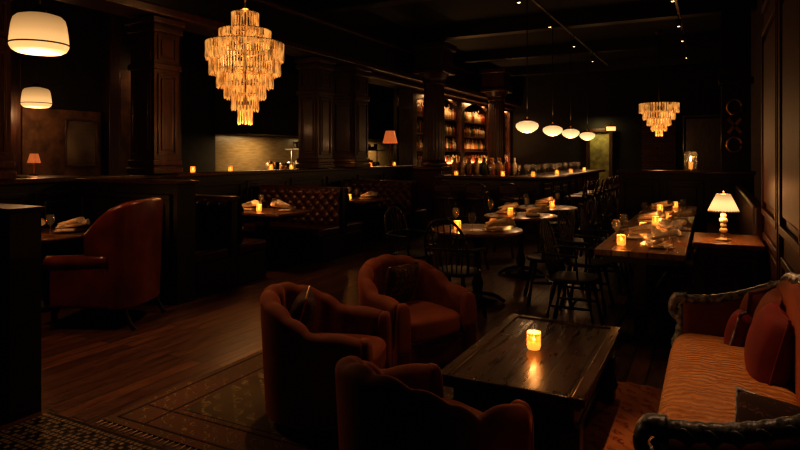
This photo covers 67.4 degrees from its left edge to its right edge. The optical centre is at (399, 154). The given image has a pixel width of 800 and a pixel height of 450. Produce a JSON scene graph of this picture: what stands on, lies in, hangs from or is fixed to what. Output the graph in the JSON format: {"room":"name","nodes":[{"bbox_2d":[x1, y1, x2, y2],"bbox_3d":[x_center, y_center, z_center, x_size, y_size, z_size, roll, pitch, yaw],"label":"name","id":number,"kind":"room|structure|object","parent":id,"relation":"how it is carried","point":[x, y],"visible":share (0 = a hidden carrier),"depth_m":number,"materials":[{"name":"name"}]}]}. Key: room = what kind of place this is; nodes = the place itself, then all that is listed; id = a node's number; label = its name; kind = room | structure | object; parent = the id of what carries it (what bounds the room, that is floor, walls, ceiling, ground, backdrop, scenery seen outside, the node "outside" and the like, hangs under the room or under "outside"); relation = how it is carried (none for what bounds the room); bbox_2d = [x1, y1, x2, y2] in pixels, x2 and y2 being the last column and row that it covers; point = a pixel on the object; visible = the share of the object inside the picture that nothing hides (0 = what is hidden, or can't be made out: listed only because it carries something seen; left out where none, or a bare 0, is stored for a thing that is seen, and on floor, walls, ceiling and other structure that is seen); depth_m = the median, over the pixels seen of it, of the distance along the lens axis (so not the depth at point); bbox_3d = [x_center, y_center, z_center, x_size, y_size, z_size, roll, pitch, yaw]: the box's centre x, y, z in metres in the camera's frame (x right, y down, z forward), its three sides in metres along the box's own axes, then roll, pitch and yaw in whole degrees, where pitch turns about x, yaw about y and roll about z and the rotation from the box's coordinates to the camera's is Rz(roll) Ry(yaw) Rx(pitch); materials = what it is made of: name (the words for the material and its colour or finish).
{"room":"bar","nodes":[
{"label":"bar","id":0,"kind":"room"},
{"bbox_2d":[11,0,393,175],"bbox_3d":[-3.918,-0.700,13.557,0.600,4.400,23.500,0,0,27],"label":"wall","id":1,"kind":"structure","parent":0,"point":[92,80],"depth_m":10.30,"materials":[{"name":"paint"}]},
{"bbox_2d":[64,118,97,166],"bbox_3d":[-5.352,-0.200,10.077,0.045,0.800,0.600,0,0,27],"label":"framed mirror","id":2,"kind":"object","parent":1,"relation":"attached to","point":[80,135],"visible":1,"depth_m":10.05,"materials":[{"name":"brown mirror"}]},
{"bbox_2d":[181,61,393,172],"bbox_3d":[-1.070,-0.200,17.714,0.950,3.400,13.100,0,0,27],"label":"tiled wall","id":3,"kind":"structure","parent":0,"point":[212,139],"depth_m":13.19,"materials":[{"name":"tile"}]},
{"bbox_2d":[0,198,693,449],"bbox_3d":[0.992,1.550,11.079,11.600,0.100,23.800,0,0,27],"label":"floor","id":4,"kind":"structure","parent":0,"point":[94,367],"depth_m":5.22,"materials":[{"name":"brown wood"}]},
{"bbox_2d":[0,203,45,422],"bbox_3d":[-3.076,0.900,3.917,2.140,1.200,0.220,0,0,27],"label":"wall","id":5,"kind":"structure","parent":4,"relation":"on","point":[20,225],"depth_m":3.41,"materials":[{"name":"brown wood"}]},
{"bbox_2d":[17,174,65,177],"bbox_3d":[-5.059,0.892,8.294,1.480,1.215,0.480,0,0,27],"label":"sideboard","id":6,"kind":"object","parent":4,"relation":"on","point":[18,175],"visible":0.09,"depth_m":8.05,"materials":[{"name":"brown wood"}]},
{"bbox_2d":[27,154,40,174],"bbox_3d":[-5.059,0.130,8.294,0.166,0.300,0.166,0,0,-23],"label":"table lamp","id":7,"kind":"object","parent":6,"relation":"on","point":[33,158],"visible":1,"depth_m":8.25,"materials":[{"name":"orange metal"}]},
{"bbox_2d":[41,228,87,310],"bbox_3d":[-3.503,1.133,5.859,0.892,0.735,0.892,0,0,27],"label":"round pedestal table","id":8,"kind":"object","parent":4,"relation":"on","point":[47,234],"visible":0.35,"depth_m":5.83,"materials":[{"name":"brown wood"}]},
{"bbox_2d":[0,412,168,449],"bbox_3d":[-1.458,1.497,2.648,1.820,0.006,0.970,0,0,27],"label":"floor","id":9,"kind":"structure","parent":4,"relation":"on","point":[49,430],"depth_m":3.17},
{"bbox_2d":[42,197,165,329],"bbox_3d":[-2.621,0.952,5.466,0.812,1.129,0.807,0,0,3],"label":"wingback armchair","id":10,"kind":"object","parent":4,"relation":"on","point":[119,267],"visible":1,"depth_m":5.10,"materials":[{"name":"red leather"}]},
{"bbox_2d":[74,177,199,304],"bbox_3d":[-2.857,0.880,6.457,1.600,1.240,0.305,0,0,27],"label":"wall","id":11,"kind":"structure","parent":4,"relation":"on","point":[94,196],"depth_m":6.12,"materials":[{"name":"brown wood"}]},
{"bbox_2d":[0,165,417,292],"bbox_3d":[-2.134,0.875,10.048,0.310,1.250,10.700,0,0,27],"label":"wall","id":12,"kind":"structure","parent":4,"relation":"on","point":[57,194],"depth_m":8.53,"materials":[{"name":"brown wood"}]},
{"bbox_2d":[0,0,16,179],"bbox_3d":[-4.217,-0.767,6.003,0.520,2.025,0.520,0,0,27],"label":"pier","id":13,"kind":"object","parent":12,"relation":"on","point":[6,164],"visible":0.98,"depth_m":6.02,"materials":[{"name":"brown wood"}]},
{"bbox_2d":[124,15,184,173],"bbox_3d":[-3.231,-0.767,7.913,0.560,2.025,0.520,0,0,27],"label":"pier","id":14,"kind":"object","parent":12,"relation":"on","point":[154,67],"visible":1,"depth_m":7.74,"materials":[{"name":"brown wood"}]},
{"bbox_2d":[294,56,335,168],"bbox_3d":[-1.568,-0.767,11.134,0.560,2.025,0.570,0,0,27],"label":"pier","id":15,"kind":"object","parent":12,"relation":"on","point":[315,93],"visible":1,"depth_m":10.94,"materials":[{"name":"brown wood"}]},
{"bbox_2d":[332,65,371,166],"bbox_3d":[-1.007,-0.767,12.167,0.670,2.025,0.620,0,0,27],"label":"pier","id":16,"kind":"object","parent":12,"relation":"on","point":[350,99],"visible":0.94,"depth_m":11.94,"materials":[{"name":"brown wood"}]},
{"bbox_2d":[383,131,396,165],"bbox_3d":[-0.226,-0.152,13.733,0.347,0.800,0.347,0,0,27],"label":"lamp","id":17,"kind":"object","parent":12,"relation":"on","point":[390,137],"visible":1,"depth_m":13.64,"materials":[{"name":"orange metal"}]},
{"bbox_2d":[196,194,265,296],"bbox_3d":[-2.547,0.985,7.166,1.520,1.030,1.160,0,0,27],"label":"bench","id":18,"kind":"object","parent":4,"relation":"on","point":[225,259],"visible":0.32,"depth_m":6.80,"materials":[{"name":"brown wood"}]},
{"bbox_2d":[242,207,311,268],"bbox_3d":[-1.797,1.125,8.074,1.000,0.750,0.720,0,0,27],"label":"table","id":19,"kind":"object","parent":4,"relation":"on","point":[266,215],"visible":0.73,"depth_m":7.96,"materials":[{"name":"brown wood"}]},
{"bbox_2d":[242,184,362,261],"bbox_3d":[-1.492,0.985,9.210,1.520,1.030,1.160,0,0,27],"label":"bench","id":20,"kind":"object","parent":4,"relation":"on","point":[327,233],"visible":0.73,"depth_m":8.85,"materials":[{"name":"brown leather"}]},
{"bbox_2d":[265,141,384,169],"bbox_3d":[-1.796,0.583,15.162,0.800,1.833,5.700,0,0,27],"label":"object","id":21,"kind":"object","parent":4,"relation":"on","point":[276,165],"depth_m":13.92,"materials":[{"name":"metal"}]},
{"bbox_2d":[95,350,595,449],"bbox_3d":[-0.097,1.494,3.814,2.430,0.011,2.311,0,0,27],"label":"rug","id":22,"kind":"object","parent":4,"relation":"on","point":[223,408],"visible":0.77,"depth_m":3.42,"materials":[{"name":"fabric"}]},
{"bbox_2d":[260,282,391,431],"bbox_3d":[-0.442,1.121,3.442,0.712,0.735,0.733,0,0,9],"label":"barrel armchair","id":23,"kind":"object","parent":22,"relation":"on","point":[306,330],"visible":0.84,"depth_m":3.16,"materials":[{"name":"orange fabric"}]},
{"bbox_2d":[358,254,476,366],"bbox_3d":[0.065,1.116,4.249,0.741,0.743,0.720,0,0,-35],"label":"barrel armchair","id":24,"kind":"object","parent":22,"relation":"on","point":[434,318],"visible":0.79,"depth_m":4.11,"materials":[{"name":"orange fabric"}]},
{"bbox_2d":[335,355,533,449],"bbox_3d":[0.080,1.135,2.411,0.683,0.706,0.704,0,0,-38],"label":"barrel armchair","id":25,"kind":"object","parent":22,"relation":"on","point":[401,407],"visible":1,"depth_m":2.15,"materials":[{"name":"orange fabric"}]},
{"bbox_2d":[441,314,621,449],"bbox_3d":[0.771,1.273,3.304,0.700,0.428,1.240,0,0,27],"label":"coffee table","id":26,"kind":"object","parent":22,"relation":"on","point":[574,364],"visible":0.84,"depth_m":3.00,"materials":[{"name":"brown wood"}]},
{"bbox_2d":[526,330,540,349],"bbox_3d":[0.734,1.016,3.290,0.079,0.091,0.079,0,0,27],"label":"votive candle","id":27,"kind":"object","parent":26,"relation":"on","point":[533,336],"visible":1,"depth_m":3.26,"materials":[{"name":"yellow glass"}]},
{"bbox_2d":[348,197,386,220],"bbox_3d":[-0.830,1.125,10.275,1.000,0.750,0.720,0,0,27],"label":"table","id":28,"kind":"object","parent":4,"relation":"on","point":[354,201],"visible":0.48,"depth_m":10.11,"materials":[{"name":"brown wood"}]},
{"bbox_2d":[342,179,426,240],"bbox_3d":[-0.400,0.985,11.325,1.520,1.030,1.160,0,0,27],"label":"bench","id":29,"kind":"object","parent":4,"relation":"on","point":[402,194],"visible":0.7,"depth_m":10.98,"materials":[{"name":"brown wood"}]},
{"bbox_2d":[383,206,433,265],"bbox_3d":[0.117,1.028,6.378,0.493,0.951,0.501,0,0,32],"label":"chair","id":30,"kind":"object","parent":4,"relation":"on","point":[416,254],"visible":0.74,"depth_m":6.41,"materials":[{"name":"brown wood"}]},
{"bbox_2d":[411,41,456,219],"bbox_3d":[0.803,-0.550,14.159,0.840,4.100,0.840,0,0,27],"label":"fluted column","id":31,"kind":"structure","parent":4,"relation":"on","point":[433,60],"depth_m":13.93,"materials":[{"name":"brown wood"}]},
{"bbox_2d":[368,73,514,174],"bbox_3d":[1.469,-0.135,17.585,0.680,3.270,11.000,0,0,27],"label":"bar","id":32,"kind":"object","parent":4,"relation":"on","point":[466,117],"visible":0.44,"depth_m":17.23,"materials":[{"name":"brown wood"}]},
{"bbox_2d":[424,218,486,317],"bbox_3d":[0.497,1.028,5.436,0.501,0.951,0.493,0,0,31],"label":"chair","id":33,"kind":"object","parent":4,"relation":"on","point":[460,271],"visible":0.8,"depth_m":5.29,"materials":[{"name":"brown wood"}]},
{"bbox_2d":[445,197,488,269],"bbox_3d":[0.859,1.028,7.771,0.493,0.951,0.501,0,0,25],"label":"chair","id":34,"kind":"object","parent":4,"relation":"on","point":[457,216],"visible":0.52,"depth_m":7.83,"materials":[{"name":"brown wood"}]},
{"bbox_2d":[433,224,522,308],"bbox_3d":[0.789,1.125,6.108,0.910,0.750,0.910,0,0,27],"label":"round pedestal table","id":35,"kind":"object","parent":4,"relation":"on","point":[475,232],"visible":0.75,"depth_m":6.04,"materials":[{"name":"brown wood"}]},
{"bbox_2d":[479,67,512,174],"bbox_3d":[2.936,-0.550,18.291,0.840,4.100,0.840,0,0,27],"label":"fluted column","id":36,"kind":"structure","parent":4,"relation":"on","point":[495,81],"depth_m":18.07,"materials":[{"name":"brown wood"}]},
{"bbox_2d":[483,191,517,257],"bbox_3d":[1.528,1.028,9.002,0.493,0.951,0.501,0,0,27],"label":"chair","id":37,"kind":"object","parent":4,"relation":"on","point":[493,209],"visible":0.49,"depth_m":9.00,"materials":[{"name":"brown wood"}]},
{"bbox_2d":[496,183,525,243],"bbox_3d":[1.893,0.984,10.210,0.412,1.036,0.429,0,0,27],"label":"bar stool","id":38,"kind":"object","parent":4,"relation":"on","point":[503,190],"visible":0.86,"depth_m":10.07,"materials":[{"name":"wood"}]},
{"bbox_2d":[432,169,604,240],"bbox_3d":[3.027,0.940,13.518,2.220,1.120,6.400,0,0,27],"label":"bar counter","id":39,"kind":"object","parent":4,"relation":"on","point":[541,185],"depth_m":11.04,"materials":[{"name":"brown wood"}]},
{"bbox_2d":[451,158,516,175],"bbox_3d":[3.352,0.215,13.078,1.672,0.330,5.405,0,0,42],"label":"bottles","id":40,"kind":"object","parent":39,"relation":"on","point":[509,169],"visible":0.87,"depth_m":11.30,"materials":[{"name":"clear glass"}]},
{"bbox_2d":[484,212,556,278],"bbox_3d":[1.510,1.125,7.503,0.910,0.750,0.910,0,0,27],"label":"round pedestal table","id":41,"kind":"object","parent":4,"relation":"on","point":[519,218],"visible":0.87,"depth_m":7.45,"materials":[{"name":"brown wood"}]},
{"bbox_2d":[514,204,577,256],"bbox_3d":[2.106,1.125,8.659,0.910,0.750,0.910,0,0,27],"label":"round pedestal table","id":42,"kind":"object","parent":4,"relation":"on","point":[556,208],"visible":0.29,"depth_m":8.57,"materials":[{"name":"brown wood"}]},
{"bbox_2d":[523,209,574,305],"bbox_3d":[1.531,1.028,6.150,0.493,0.951,0.501,0,0,7],"label":"chair","id":43,"kind":"object","parent":4,"relation":"on","point":[533,258],"visible":0.67,"depth_m":6.02,"materials":[{"name":"brown wood"}]},
{"bbox_2d":[540,190,573,250],"bbox_3d":[2.432,1.028,9.291,0.501,0.951,0.493,0,0,27],"label":"chair","id":44,"kind":"object","parent":4,"relation":"on","point":[553,223],"visible":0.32,"depth_m":9.40,"materials":[{"name":"brown wood"}]},
{"bbox_2d":[540,218,604,324],"bbox_3d":[1.479,1.028,5.179,0.493,0.951,0.501,0,0,27],"label":"chair","id":45,"kind":"object","parent":4,"relation":"on","point":[585,278],"visible":0.99,"depth_m":5.16,"materials":[{"name":"brown wood"}]},
{"bbox_2d":[564,182,587,224],"bbox_3d":[3.124,0.984,10.655,0.429,1.036,0.412,0,0,21],"label":"bar stool","id":46,"kind":"object","parent":4,"relation":"on","point":[582,197],"visible":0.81,"depth_m":10.51,"materials":[{"name":"wood"}]},
{"bbox_2d":[557,201,598,273],"bbox_3d":[2.162,1.028,7.326,0.493,0.951,0.501,0,0,22],"label":"chair","id":47,"kind":"object","parent":4,"relation":"on","point":[595,211],"visible":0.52,"depth_m":7.20,"materials":[{"name":"brown wood"}]},
{"bbox_2d":[571,180,594,233],"bbox_3d":[3.407,0.984,11.204,0.429,1.036,0.412,0,0,35],"label":"bar stool","id":48,"kind":"object","parent":4,"relation":"on","point":[589,186],"visible":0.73,"depth_m":11.08,"materials":[{"name":"wood"}]},
{"bbox_2d":[557,210,614,314],"bbox_3d":[1.819,1.028,5.904,0.493,0.951,0.501,0,0,29],"label":"chair","id":49,"kind":"object","parent":4,"relation":"on","point":[597,263],"visible":0.82,"depth_m":5.83,"materials":[{"name":"brown wood"}]},
{"bbox_2d":[576,179,599,231],"bbox_3d":[3.693,0.984,11.757,0.429,1.036,0.412,0,0,21],"label":"bar stool","id":50,"kind":"object","parent":4,"relation":"on","point":[595,193],"visible":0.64,"depth_m":11.58,"materials":[{"name":"wood"}]},
{"bbox_2d":[576,195,613,256],"bbox_3d":[2.735,1.028,8.435,0.493,0.951,0.501,0,0,27],"label":"chair","id":51,"kind":"object","parent":4,"relation":"on","point":[610,202],"visible":0.41,"depth_m":8.34,"materials":[{"name":"brown wood"}]},
{"bbox_2d":[585,178,604,222],"bbox_3d":[3.977,0.984,12.308,0.429,1.036,0.412,0,0,21],"label":"bar stool","id":52,"kind":"object","parent":4,"relation":"on","point":[600,191],"visible":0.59,"depth_m":12.12,"materials":[{"name":"wood"}]},
{"bbox_2d":[588,177,608,214],"bbox_3d":[4.261,0.984,12.858,0.429,1.036,0.412,0,0,26],"label":"bar stool","id":53,"kind":"object","parent":4,"relation":"on","point":[604,190],"visible":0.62,"depth_m":12.71,"materials":[{"name":"wood"}]},
{"bbox_2d":[578,203,624,292],"bbox_3d":[2.287,1.028,6.810,0.493,0.951,0.501,0,0,27],"label":"chair","id":54,"kind":"object","parent":4,"relation":"on","point":[583,219],"visible":0.61,"depth_m":6.85,"materials":[{"name":"brown wood"}]},
{"bbox_2d":[597,176,613,219],"bbox_3d":[4.545,0.984,13.409,0.429,1.036,0.412,0,0,30],"label":"bar stool","id":55,"kind":"object","parent":4,"relation":"on","point":[610,181],"visible":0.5,"depth_m":13.30,"materials":[{"name":"wood"}]},
{"bbox_2d":[598,175,616,217],"bbox_3d":[4.830,0.984,13.960,0.429,1.036,0.412,0,0,26],"label":"bar stool","id":56,"kind":"object","parent":4,"relation":"on","point":[615,177],"visible":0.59,"depth_m":13.87,"materials":[{"name":"wood"}]},
{"bbox_2d":[588,199,632,281],"bbox_3d":[2.585,1.028,7.387,0.493,0.951,0.501,0,0,27],"label":"chair","id":57,"kind":"object","parent":4,"relation":"on","point":[591,205],"visible":0.5,"depth_m":7.42,"materials":[{"name":"brown wood"}]},
{"bbox_2d":[603,176,617,216],"bbox_3d":[5.114,0.984,14.510,0.429,1.036,0.412,0,0,35],"label":"bar stool","id":58,"kind":"object","parent":4,"relation":"on","point":[617,176],"visible":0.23,"depth_m":14.31,"materials":[{"name":"wood"}]},
{"bbox_2d":[601,195,629,236],"bbox_3d":[3.020,1.028,8.231,0.493,0.951,0.501,0,0,25],"label":"chair","id":59,"kind":"object","parent":4,"relation":"on","point":[603,201],"visible":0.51,"depth_m":8.21,"materials":[{"name":"brown wood"}]},
{"bbox_2d":[607,192,634,228],"bbox_3d":[3.296,1.028,8.765,0.493,0.951,0.501,0,0,27],"label":"chair","id":60,"kind":"object","parent":4,"relation":"on","point":[614,210],"visible":0.31,"depth_m":8.88,"materials":[{"name":"brown wood"}]},
{"bbox_2d":[583,381,662,449],"bbox_3d":[1.288,1.494,2.824,0.944,0.009,2.224,0,0,27],"label":"shag rug","id":61,"kind":"object","parent":4,"relation":"on","point":[611,426],"visible":0.32,"depth_m":3.43,"materials":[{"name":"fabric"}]},
{"bbox_2d":[633,272,799,449],"bbox_3d":[1.407,0.983,2.537,0.605,1.005,1.860,0,0,27],"label":"sofa","id":62,"kind":"object","parent":61,"relation":"on","point":[732,379],"visible":1,"depth_m":2.40,"materials":[{"name":"orange fabric"}]},
{"bbox_2d":[594,228,690,346],"bbox_3d":[2.192,1.125,5.317,0.658,0.750,1.550,0,0,27],"label":"dining table","id":63,"kind":"object","parent":4,"relation":"on","point":[646,261],"visible":0.7,"depth_m":4.78,"materials":[{"name":"brown wood"}]},
{"bbox_2d":[53,198,687,248],"bbox_3d":[0.051,0.744,6.979,5.890,0.010,5.590,0,0,27],"label":"plates","id":64,"kind":"object","parent":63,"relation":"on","point":[672,246],"visible":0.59,"depth_m":5.88,"materials":[{"name":"white ceramic"}]},
{"bbox_2d":[55,217,89,230],"bbox_3d":[-3.228,0.672,5.914,0.299,0.136,0.247,0,0,-13],"label":"folded napkin","id":65,"kind":"object","parent":64,"relation":"on","point":[79,221],"visible":1,"depth_m":5.87,"materials":[{"name":"fabric"}]},
{"bbox_2d":[242,200,261,209],"bbox_3d":[-2.034,0.672,8.162,0.299,0.136,0.247,0,0,7],"label":"folded napkin","id":66,"kind":"object","parent":64,"relation":"on","point":[253,203],"visible":0.91,"depth_m":8.11,"materials":[{"name":"fabric"}]},
{"bbox_2d":[270,200,292,210],"bbox_3d":[-1.582,0.672,8.053,0.299,0.136,0.247,0,0,7],"label":"folded napkin","id":67,"kind":"object","parent":64,"relation":"on","point":[277,203],"visible":1,"depth_m":8.02,"materials":[{"name":"fabric"}]},
{"bbox_2d":[360,191,376,198],"bbox_3d":[-0.537,0.672,10.182,0.299,0.136,0.247,0,0,27],"label":"folded napkin","id":68,"kind":"object","parent":64,"relation":"on","point":[366,195],"visible":1,"depth_m":10.13,"materials":[{"name":"fabric"}]},
{"bbox_2d":[484,217,514,229],"bbox_3d":[0.988,0.672,5.949,0.299,0.136,0.247,0,0,7],"label":"folded napkin","id":69,"kind":"object","parent":64,"relation":"on","point":[490,225],"visible":1,"depth_m":5.91,"materials":[{"name":"fabric"}]},
{"bbox_2d":[497,202,518,212],"bbox_3d":[1.395,0.672,7.772,0.299,0.136,0.247,0,0,-33],"label":"folded napkin","id":70,"kind":"object","parent":64,"relation":"on","point":[513,205],"visible":0.91,"depth_m":7.71,"materials":[{"name":"fabric"}]},
{"bbox_2d":[525,205,549,215],"bbox_3d":[1.684,0.672,7.358,0.299,0.136,0.247,0,0,17],"label":"folded napkin","id":71,"kind":"object","parent":64,"relation":"on","point":[543,208],"visible":1,"depth_m":7.31,"materials":[{"name":"fabric"}]},
{"bbox_2d":[535,196,555,205],"bbox_3d":[2.132,0.672,8.815,0.299,0.136,0.247,0,0,17],"label":"folded napkin","id":72,"kind":"object","parent":64,"relation":"on","point":[544,200],"visible":0.94,"depth_m":8.77,"materials":[{"name":"fabric"}]},
{"bbox_2d":[621,223,656,237],"bbox_3d":[2.139,0.672,5.389,0.299,0.136,0.247,0,0,7],"label":"folded napkin","id":73,"kind":"object","parent":64,"relation":"on","point":[642,228],"visible":0.88,"depth_m":5.34,"materials":[{"name":"fabric"}]},
{"bbox_2d":[637,210,665,221],"bbox_3d":[2.790,0.672,6.664,0.299,0.136,0.247,0,0,27],"label":"folded napkin","id":74,"kind":"object","parent":64,"relation":"on","point":[644,217],"visible":0.85,"depth_m":6.63,"materials":[{"name":"fabric"}]},
{"bbox_2d":[650,200,673,209],"bbox_3d":[3.570,0.672,8.175,0.299,0.136,0.247,0,0,27],"label":"folded napkin","id":75,"kind":"object","parent":64,"relation":"on","point":[666,203],"visible":0.91,"depth_m":8.12,"materials":[{"name":"fabric"}]},
{"bbox_2d":[647,228,680,247],"bbox_3d":[2.149,0.672,4.912,0.299,0.136,0.247,0,0,-43],"label":"folded napkin","id":76,"kind":"object","parent":64,"relation":"on","point":[660,236],"visible":1,"depth_m":4.86,"materials":[{"name":"fabric"}]},
{"bbox_2d":[659,219,686,230],"bbox_3d":[2.558,0.672,5.659,0.247,0.136,0.299,0,0,37],"label":"folded napkin","id":77,"kind":"object","parent":64,"relation":"on","point":[668,224],"visible":0.66,"depth_m":5.64,"materials":[{"name":"fabric"}]},
{"bbox_2d":[667,209,696,220],"bbox_3d":[3.199,0.672,6.820,0.299,0.136,0.247,0,0,-3],"label":"folded napkin","id":78,"kind":"object","parent":64,"relation":"on","point":[684,212],"visible":0.96,"depth_m":6.78,"materials":[{"name":"fabric"}]},
{"bbox_2d":[617,234,625,245],"bbox_3d":[1.830,0.703,4.963,0.073,0.084,0.073,0,0,27],"label":"votive candle","id":79,"kind":"object","parent":63,"relation":"on","point":[621,239],"visible":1,"depth_m":4.93,"materials":[{"name":"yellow glass"}]},
{"bbox_2d":[621,214,694,299],"bbox_3d":[2.958,1.125,6.801,0.658,0.750,1.550,0,0,27],"label":"dining table","id":80,"kind":"object","parent":4,"relation":"on","point":[688,227],"visible":0.2,"depth_m":6.38,"materials":[{"name":"brown wood"}]},
{"bbox_2d":[652,216,658,223],"bbox_3d":[2.748,0.703,6.459,0.073,0.084,0.073,0,0,27],"label":"votive candle","id":81,"kind":"object","parent":80,"relation":"on","point":[655,219],"visible":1,"depth_m":6.43,"materials":[{"name":"yellow glass"}]},
{"bbox_2d":[638,204,696,272],"bbox_3d":[3.715,1.125,8.267,0.658,0.750,1.550,0,0,27],"label":"dining table","id":82,"kind":"object","parent":4,"relation":"on","point":[646,209],"visible":0.16,"depth_m":8.26,"materials":[{"name":"brown wood"}]},
{"bbox_2d":[616,170,755,249],"bbox_3d":[4.547,0.875,9.638,2.000,1.250,0.300,0,0,27],"label":"wall","id":83,"kind":"structure","parent":4,"relation":"on","point":[637,189],"depth_m":9.54,"materials":[{"name":"brown wood"}]},
{"bbox_2d":[685,157,696,170],"bbox_3d":[4.645,0.098,9.588,0.190,0.300,0.190,0,0,27],"label":"hurricane lantern","id":84,"kind":"object","parent":83,"relation":"on","point":[690,162],"visible":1,"depth_m":9.56,"materials":[{"name":"orange wax"}]},
{"bbox_2d":[718,0,753,170],"bbox_3d":[5.206,-1.183,9.301,0.480,2.855,0.135,0,0,27],"label":"post","id":85,"kind":"object","parent":83,"relation":"on","point":[736,79],"visible":1,"depth_m":9.25,"materials":[{"name":"brown wood"}]},
{"bbox_2d":[726,98,743,152],"bbox_3d":[5.141,-0.450,9.219,0.243,0.853,0.044,0,0,27],"label":"letter sign","id":86,"kind":"object","parent":85,"relation":"attached to","point":[734,125],"visible":1,"depth_m":9.21,"materials":[{"name":"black metal"}]},
{"bbox_2d":[692,232,764,294],"bbox_3d":[2.732,1.100,5.027,0.516,0.800,0.720,0,0,27],"label":"base cabinet","id":87,"kind":"object","parent":4,"relation":"on","point":[736,264],"visible":0.52,"depth_m":4.74,"materials":[{"name":"brown wood"}]},
{"bbox_2d":[708,191,739,240],"bbox_3d":[2.648,0.497,4.913,0.231,0.404,0.230,0,0,27],"label":"table lamp","id":88,"kind":"object","parent":87,"relation":"on","point":[723,203],"visible":1,"depth_m":4.87,"materials":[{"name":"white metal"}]},
{"bbox_2d":[706,185,763,241],"bbox_3d":[3.985,0.975,7.284,0.480,1.050,4.200,0,0,27],"label":"bench","id":89,"kind":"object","parent":4,"relation":"on","point":[750,220],"depth_m":6.59,"materials":[{"name":"brown wood"}]},
{"bbox_2d":[288,0,756,77],"bbox_3d":[0.992,-2.810,11.079,11.600,0.380,23.800,0,0,27],"label":"ceiling","id":90,"kind":"structure","parent":0,"point":[485,34],"depth_m":13.34,"materials":[{"name":"paint"}]},
{"bbox_2d":[20,0,51,107],"bbox_3d":[-5.457,-1.756,9.006,0.416,2.097,0.416,0,0,27],"label":"pendant lamp","id":91,"kind":"object","parent":90,"relation":"hanging from","point":[35,96],"visible":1,"depth_m":8.87,"materials":[{"name":"white glass"}]},
{"bbox_2d":[7,0,69,55],"bbox_3d":[-2.706,-1.787,4.503,0.407,2.050,0.407,0,0,27],"label":"pendant lamp","id":92,"kind":"object","parent":90,"relation":"hanging from","point":[37,32],"visible":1,"depth_m":4.36,"materials":[{"name":"white glass"}]},
{"bbox_2d":[205,0,283,124],"bbox_3d":[-1.943,-1.637,7.530,0.965,2.527,0.961,0,0,-32],"label":"chandelier","id":93,"kind":"object","parent":90,"relation":"hanging from","point":[216,58],"visible":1,"depth_m":7.32,"materials":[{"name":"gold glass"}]},
{"bbox_2d":[56,0,520,106],"bbox_3d":[-0.149,-2.195,13.862,0.540,0.810,19.300,0,0,27],"label":"header beam","id":94,"kind":"structure","parent":90,"relation":"attached to","point":[304,32],"depth_m":10.60,"materials":[{"name":"brown wood"}]},
{"bbox_2d":[516,0,538,132],"bbox_3d":[2.257,-1.630,10.651,0.400,2.480,0.400,0,0,27],"label":"globe pendant lamp","id":95,"kind":"object","parent":90,"relation":"hanging from","point":[525,126],"visible":1,"depth_m":10.57,"materials":[{"name":"beige glass"}]},
{"bbox_2d":[543,28,562,135],"bbox_3d":[3.151,-1.630,12.384,0.400,2.480,0.400,0,0,27],"label":"globe pendant lamp","id":96,"kind":"object","parent":90,"relation":"hanging from","point":[552,130],"visible":0.98,"depth_m":12.31,"materials":[{"name":"beige glass"}]},
{"bbox_2d":[516,0,607,65],"bbox_3d":[2.505,-2.460,10.523,0.090,0.260,15.000,0,0,27],"label":"track light","id":97,"kind":"object","parent":90,"relation":"attached to","point":[549,21],"visible":1,"depth_m":12.17,"materials":[{"name":"metal"}]},
{"bbox_2d":[562,34,579,137],"bbox_3d":[3.977,-1.630,13.984,0.400,2.480,0.400,0,0,27],"label":"globe pendant lamp","id":98,"kind":"object","parent":90,"relation":"hanging from","point":[570,132],"visible":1,"depth_m":13.92,"materials":[{"name":"beige glass"}]},
{"bbox_2d":[579,54,594,139],"bbox_3d":[4.963,-1.630,15.894,0.400,2.480,0.400,0,0,27],"label":"globe pendant lamp","id":99,"kind":"object","parent":90,"relation":"hanging from","point":[587,135],"visible":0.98,"depth_m":15.85,"materials":[{"name":"beige glass"}]},
{"bbox_2d":[639,30,679,135],"bbox_3d":[6.038,-1.665,13.988,0.873,2.469,0.879,0,0,-3],"label":"chandelier","id":100,"kind":"object","parent":90,"relation":"hanging from","point":[665,117],"visible":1,"depth_m":13.84,"materials":[{"name":"gold metal"}]},
{"bbox_2d":[670,0,689,59],"bbox_3d":[4.142,-2.460,9.116,0.090,0.260,16.000,0,0,27],"label":"track light","id":101,"kind":"object","parent":90,"relation":"attached to","point":[678,20],"visible":1,"depth_m":11.95,"materials":[{"name":"metal"}]},
{"bbox_2d":[510,65,720,197],"bbox_3d":[6.358,-0.700,21.476,11.600,4.400,0.300,0,0,27],"label":"wall","id":102,"kind":"structure","parent":0,"point":[615,98],"depth_m":20.71,"materials":[{"name":"paint"}]},
{"bbox_2d":[586,129,612,194],"bbox_3d":[6.996,0.290,21.023,0.890,2.420,0.180,0,0,27],"label":"door","id":103,"kind":"structure","parent":102,"relation":"in","point":[599,150],"depth_m":21.00,"materials":[{"name":"paint"}]},
{"bbox_2d":[606,123,616,131],"bbox_3d":[7.239,-0.950,20.566,0.360,0.300,0.050,0,0,27],"label":"exit sign","id":104,"kind":"object","parent":102,"relation":"attached to","point":[611,128],"visible":1,"depth_m":20.55,"materials":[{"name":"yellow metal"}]},
{"bbox_2d":[751,0,763,202],"bbox_3d":[7.493,-0.700,11.955,0.850,4.400,15.880,0,0,27],"label":"wall","id":105,"kind":"structure","parent":0,"point":[757,19],"depth_m":10.82,"materials":[{"name":"wood"}]},
{"bbox_2d":[761,0,799,283],"bbox_3d":[1.926,-0.700,1.594,1.240,4.400,7.600,0,0,27],"label":"wall","id":106,"kind":"structure","parent":0,"point":[780,34],"depth_m":3.77,"materials":[{"name":"brown wood"}]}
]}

